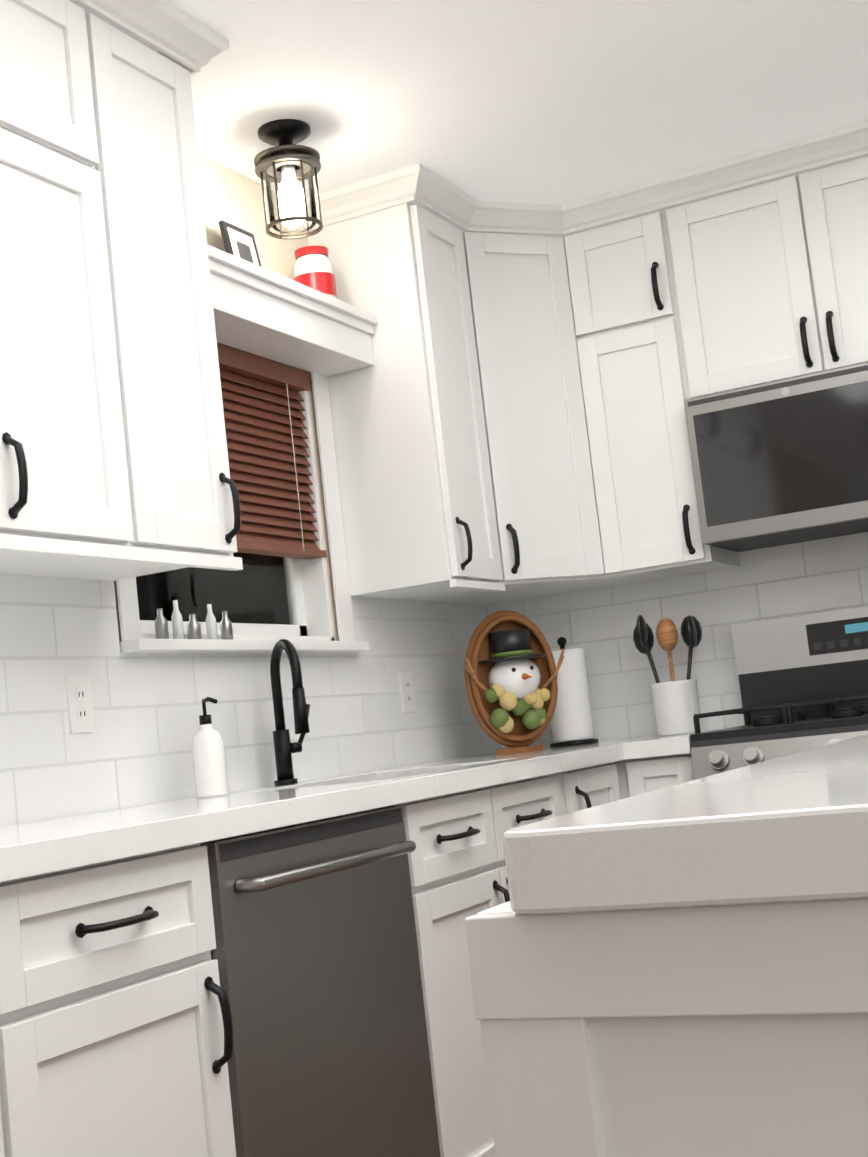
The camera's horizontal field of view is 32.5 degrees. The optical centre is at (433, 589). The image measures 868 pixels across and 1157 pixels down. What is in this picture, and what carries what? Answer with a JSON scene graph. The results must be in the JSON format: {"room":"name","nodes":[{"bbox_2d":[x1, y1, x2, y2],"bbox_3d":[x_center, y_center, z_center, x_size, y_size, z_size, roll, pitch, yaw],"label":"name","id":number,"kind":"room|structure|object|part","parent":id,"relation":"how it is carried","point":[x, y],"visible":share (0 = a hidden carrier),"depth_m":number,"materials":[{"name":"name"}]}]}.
{"room":"kitchen","nodes":[
{"label":"kitchen","id":0,"kind":"room"},
{"bbox_2d":[114,372,338,641],"bbox_3d":[-1.526,0.072,1.635,0.150,2.510,7.650,-9,-6,26],"label":"wall","id":1,"kind":"structure","parent":0,"point":[323,515],"depth_m":4.04,"materials":[{"name":"beige paint"}]},
{"bbox_2d":[0,0,171,576],"bbox_3d":[-0.919,-0.615,2.525,0.338,1.109,0.859,-9,-6,26],"label":"upper cabinet","id":2,"kind":"object","parent":1,"relation":"attached to","point":[114,463],"depth_m":2.68,"materials":[{"name":"white paint"}]},
{"bbox_2d":[56,0,242,580],"bbox_3d":[-0.694,-0.597,2.976,0.338,1.109,0.408,-9,-6,26],"label":"upper cabinet","id":3,"kind":"object","parent":1,"relation":"attached to","point":[199,490],"depth_m":2.98,"materials":[{"name":"white paint"}]},
{"bbox_2d":[116,372,368,652],"bbox_3d":[-0.534,-0.227,3.673,0.210,0.785,0.999,-9,-6,26],"label":"window","id":4,"kind":"structure","parent":1,"relation":"in","point":[266,602],"depth_m":3.87,"materials":[{"name":"white paint"}]},
{"bbox_2d":[154,603,177,638],"bbox_3d":[-0.600,0.077,3.270,0.028,0.070,0.027,-9,-6,26],"label":"bottle","id":5,"kind":"object","parent":4,"relation":"on","point":[161,625],"depth_m":3.26,"materials":[{"name":"silver metal"}]},
{"bbox_2d":[173,600,192,638],"bbox_3d":[-0.574,0.069,3.325,0.024,0.090,0.023,-9,-6,26],"label":"bottle","id":6,"kind":"object","parent":4,"relation":"on","point":[179,621],"depth_m":3.32,"materials":[{"name":"white glass"}]},
{"bbox_2d":[190,609,210,638],"bbox_3d":[-0.546,0.086,3.377,0.032,0.060,0.030,-9,-6,26],"label":"bottle","id":7,"kind":"object","parent":4,"relation":"on","point":[193,626],"depth_m":3.37,"materials":[{"name":"silver metal"}]},
{"bbox_2d":[207,604,225,639],"bbox_3d":[-0.516,0.077,3.441,0.024,0.085,0.023,-9,-6,26],"label":"bottle","id":8,"kind":"object","parent":4,"relation":"on","point":[212,620],"depth_m":3.44,"materials":[{"name":"white glass"}]},
{"bbox_2d":[223,611,233,639],"bbox_3d":[-0.488,0.086,3.493,0.028,0.070,0.027,-9,-6,26],"label":"bottle","id":9,"kind":"object","parent":4,"relation":"on","point":[228,624],"depth_m":3.48,"materials":[{"name":"silver metal"}]},
{"bbox_2d":[217,342,326,559],"bbox_3d":[-0.527,-0.359,3.665,0.068,0.523,0.850,-9,-6,26],"label":"window blind","id":10,"kind":"object","parent":4,"relation":"attached to","point":[266,442],"visible":0.31,"depth_m":3.85,"materials":[{"name":"brown wood"}]},
{"bbox_2d":[0,573,503,825],"bbox_3d":[-0.630,0.208,3.223,0.010,0.570,3.699,-9,-6,26],"label":"tile backsplash","id":11,"kind":"structure","parent":1,"relation":"attached to","point":[134,748],"depth_m":3.32,"materials":[{"name":"white tile"}]},
{"bbox_2d":[65,675,94,733],"bbox_3d":[-0.717,0.232,3.018,0.007,0.116,0.072,-9,-6,26],"label":"electrical outlet plate","id":12,"kind":"object","parent":11,"relation":"attached to","point":[80,704],"depth_m":3.01,"materials":[{"name":"white plastic"}]},
{"bbox_2d":[398,672,415,711],"bbox_3d":[-0.076,0.295,4.297,0.007,0.116,0.072,-9,-6,26],"label":"electrical outlet plate","id":13,"kind":"object","parent":11,"relation":"attached to","point":[405,678],"depth_m":4.29,"materials":[{"name":"white plastic"}]},
{"bbox_2d":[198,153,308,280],"bbox_3d":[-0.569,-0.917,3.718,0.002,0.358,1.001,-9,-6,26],"label":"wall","id":14,"kind":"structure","parent":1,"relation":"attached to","point":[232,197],"depth_m":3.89,"materials":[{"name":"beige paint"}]},
{"bbox_2d":[207,245,377,376],"bbox_3d":[-0.452,-0.688,3.650,0.183,0.135,1.001,-9,-6,26],"label":"valance","id":15,"kind":"object","parent":1,"relation":"attached to","point":[262,312],"visible":0.65,"depth_m":3.71,"materials":[{"name":"white paint"}]},
{"bbox_2d":[218,220,261,266],"bbox_3d":[-0.478,-0.831,3.739,0.039,0.170,0.140,-9,-6,26],"label":"picture frame","id":16,"kind":"object","parent":15,"relation":"on","point":[238,242],"visible":0.62,"depth_m":3.73,"materials":[{"name":"black plastic"}]},
{"bbox_2d":[293,246,336,298],"bbox_3d":[-0.319,-0.825,3.973,0.111,0.168,0.111,-9,-6,26],"label":"glass jar","id":17,"kind":"object","parent":15,"relation":"on","point":[313,267],"visible":0.58,"depth_m":3.93,"materials":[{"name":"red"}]},
{"bbox_2d":[435,194,650,605],"bbox_3d":[0.227,-0.550,4.522,0.606,1.108,0.666,-9,-6,26],"label":"upper cabinet","id":18,"kind":"object","parent":1,"relation":"attached to","point":[509,416],"depth_m":4.36,"materials":[{"name":"white paint"}]},
{"bbox_2d":[488,532,867,747],"bbox_3d":[1.140,0.125,4.406,2.100,0.570,0.009,-9,-6,26],"label":"tile backsplash","id":19,"kind":"structure","parent":1,"relation":"attached to","point":[827,574],"depth_m":4.57,"materials":[{"name":"white tile"}]},
{"bbox_2d":[69,0,867,236],"bbox_3d":[1.218,-1.656,0.336,6.650,0.050,7.650,-9,-6,26],"label":"ceiling","id":20,"kind":"structure","parent":0,"point":[558,102],"depth_m":3.56,"materials":[{"name":"white paint"}]},
{"bbox_2d":[254,119,322,238],"bbox_3d":[-0.354,-1.003,3.640,0.164,0.253,0.164,-9,-6,26],"label":"light","id":21,"kind":"object","parent":20,"relation":"attached to","point":[287,162],"visible":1,"depth_m":3.62,"materials":[{"name":"black metal"}]},
{"bbox_3d":[-0.349,-0.956,3.635,0.116,0.150,0.116,-9,-6,26],"label":"glass","id":22,"kind":"part","parent":21,"relation":"part of","materials":[{"name":"clear glass"}]},
{"bbox_3d":[1.502,0.876,0.089,6.650,0.050,7.650,-9,-6,26],"label":"floor","id":23,"kind":"structure","parent":0,"visible":0},
{"bbox_2d":[0,875,63,1156],"bbox_3d":[-0.930,0.838,1.700,0.608,0.876,0.755,-9,-6,26],"label":"base cabinet","id":24,"kind":"object","parent":23,"relation":"on","point":[29,1111],"depth_m":1.92,"materials":[{"name":"white paint"}]},
{"bbox_2d":[0,735,679,882],"bbox_3d":[-0.293,0.538,3.021,0.668,0.257,3.713,-9,-6,26],"label":"countertop","id":25,"kind":"structure","parent":24,"relation":"on","point":[34,848],"depth_m":2.61,"materials":[{"name":"white stone"}]},
{"bbox_2d":[191,697,228,797],"bbox_3d":[-0.479,0.337,3.188,0.082,0.213,0.070,-9,-6,26],"label":"soap dispenser","id":26,"kind":"object","parent":25,"relation":"on","point":[209,762],"visible":1,"depth_m":3.16,"materials":[{"name":"white ceramic"}]},
{"bbox_2d":[270,639,309,785],"bbox_3d":[-0.334,0.288,3.517,0.162,0.342,0.175,-9,-6,26],"label":"faucet","id":27,"kind":"object","parent":25,"relation":"on","point":[284,748],"visible":1,"depth_m":3.53,"materials":[{"name":"black metal"}]},
{"bbox_2d":[464,610,564,754],"bbox_3d":[0.235,0.264,4.312,0.257,0.417,0.266,-9,-6,26],"label":"decor","id":28,"kind":"object","parent":25,"relation":"on","point":[511,669],"visible":1,"depth_m":4.29,"materials":[{"name":"brown wicker"}]},
{"bbox_2d":[550,637,598,747],"bbox_3d":[0.410,0.310,4.557,0.150,0.333,0.150,-9,-6,26],"label":"paper towel holder","id":29,"kind":"object","parent":25,"relation":"on","point":[571,722],"visible":0.92,"depth_m":4.50,"materials":[{"name":"white paper"}]},
{"bbox_2d":[633,615,701,735],"bbox_3d":[0.702,0.250,4.437,0.204,0.364,0.225,-9,-6,26],"label":"utensil crock","id":30,"kind":"object","parent":25,"relation":"on","point":[676,706],"visible":1,"depth_m":4.37,"materials":[{"name":"white ceramic"}]},
{"bbox_2d":[40,844,235,1156],"bbox_3d":[-0.680,0.859,2.200,0.608,0.876,0.491,-9,-6,26],"label":"base cabinet","id":31,"kind":"object","parent":23,"relation":"on","point":[116,1031],"depth_m":2.13,"materials":[{"name":"white paint"}]},
{"bbox_2d":[200,805,439,1156],"bbox_3d":[-0.396,0.876,2.689,0.644,0.872,0.630,-9,-6,26],"label":"dishwasher","id":32,"kind":"object","parent":23,"relation":"on","point":[314,953],"visible":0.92,"depth_m":2.55,"materials":[{"name":"grey metal"}]},
{"bbox_2d":[410,869,509,1156],"bbox_3d":[-0.059,1.023,3.374,0.440,0.640,0.740,-9,-6,26],"label":"base cabinet","id":33,"kind":"object","parent":23,"relation":"on","point":[442,903],"depth_m":2.99,"materials":[{"name":"white paint"}]},
{"bbox_2d":[393,759,639,876],"bbox_3d":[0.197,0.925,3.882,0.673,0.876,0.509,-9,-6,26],"label":"base cabinet","id":34,"kind":"object","parent":23,"relation":"on","point":[461,832],"depth_m":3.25,"materials":[{"name":"white paint"}]},
{"bbox_2d":[636,753,691,793],"bbox_3d":[0.751,0.892,4.177,0.232,0.876,0.686,-9,-6,26],"label":"base cabinet","id":35,"kind":"object","parent":23,"relation":"on","point":[653,773],"depth_m":3.97,"materials":[{"name":"white paint"}]},
{"bbox_2d":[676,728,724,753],"bbox_3d":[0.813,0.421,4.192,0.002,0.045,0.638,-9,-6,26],"label":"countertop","id":36,"kind":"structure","parent":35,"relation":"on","point":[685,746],"depth_m":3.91,"materials":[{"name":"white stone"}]},
{"bbox_2d":[465,906,867,1156],"bbox_3d":[0.737,0.636,1.547,0.692,0.875,1.632,-9,-6,26],"label":"kitchen island","id":37,"kind":"object","parent":23,"relation":"on","point":[679,970],"depth_m":0.95,"materials":[{"name":"white paint"}]},
{"bbox_2d":[489,734,867,921],"bbox_3d":[0.771,0.164,1.557,0.810,0.055,1.670,-9,-6,26],"label":"island countertop","id":38,"kind":"structure","parent":37,"relation":"on","point":[788,832],"depth_m":0.95,"materials":[{"name":"white stone"}]},
{"bbox_2d":[690,606,867,779],"bbox_3d":[1.163,0.646,3.948,0.761,1.225,0.710,-9,-6,26],"label":"range","id":39,"kind":"object","parent":23,"relation":"on","point":[803,682],"visible":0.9,"depth_m":4.27,"materials":[{"name":"grey metal"}]},
{"bbox_3d":[2.919,-0.277,3.165,6.500,2.510,0.970,-9,-6,26],"label":"wall","id":40,"kind":"structure","parent":0,"visible":0},
{"bbox_2d":[303,164,522,601],"bbox_3d":[-0.054,-0.548,4.214,0.377,1.108,0.368,-9,-6,26],"label":"upper cabinet","id":41,"kind":"object","parent":40,"relation":"attached to","point":[422,509],"depth_m":4.06,"materials":[{"name":"white paint"}]},
{"bbox_2d":[579,188,739,579],"bbox_3d":[0.659,-0.569,4.464,0.422,1.040,0.385,-9,-6,26],"label":"upper cabinet","id":42,"kind":"object","parent":40,"relation":"attached to","point":[651,357],"depth_m":4.33,"materials":[{"name":"white paint"}]},
{"bbox_2d":[687,144,867,392],"bbox_3d":[1.116,-0.873,4.274,0.914,0.578,0.339,-9,-6,26],"label":"upper cabinet","id":43,"kind":"object","parent":40,"relation":"attached to","point":[782,264],"depth_m":4.16,"materials":[{"name":"white paint"}]},
{"bbox_2d":[684,362,867,551],"bbox_3d":[1.148,-0.381,4.171,0.771,0.413,0.438,-9,-6,26],"label":"microwave","id":44,"kind":"object","parent":43,"relation":"attached to","point":[780,462],"visible":1,"depth_m":4.08,"materials":[{"name":"grey"}]}
]}

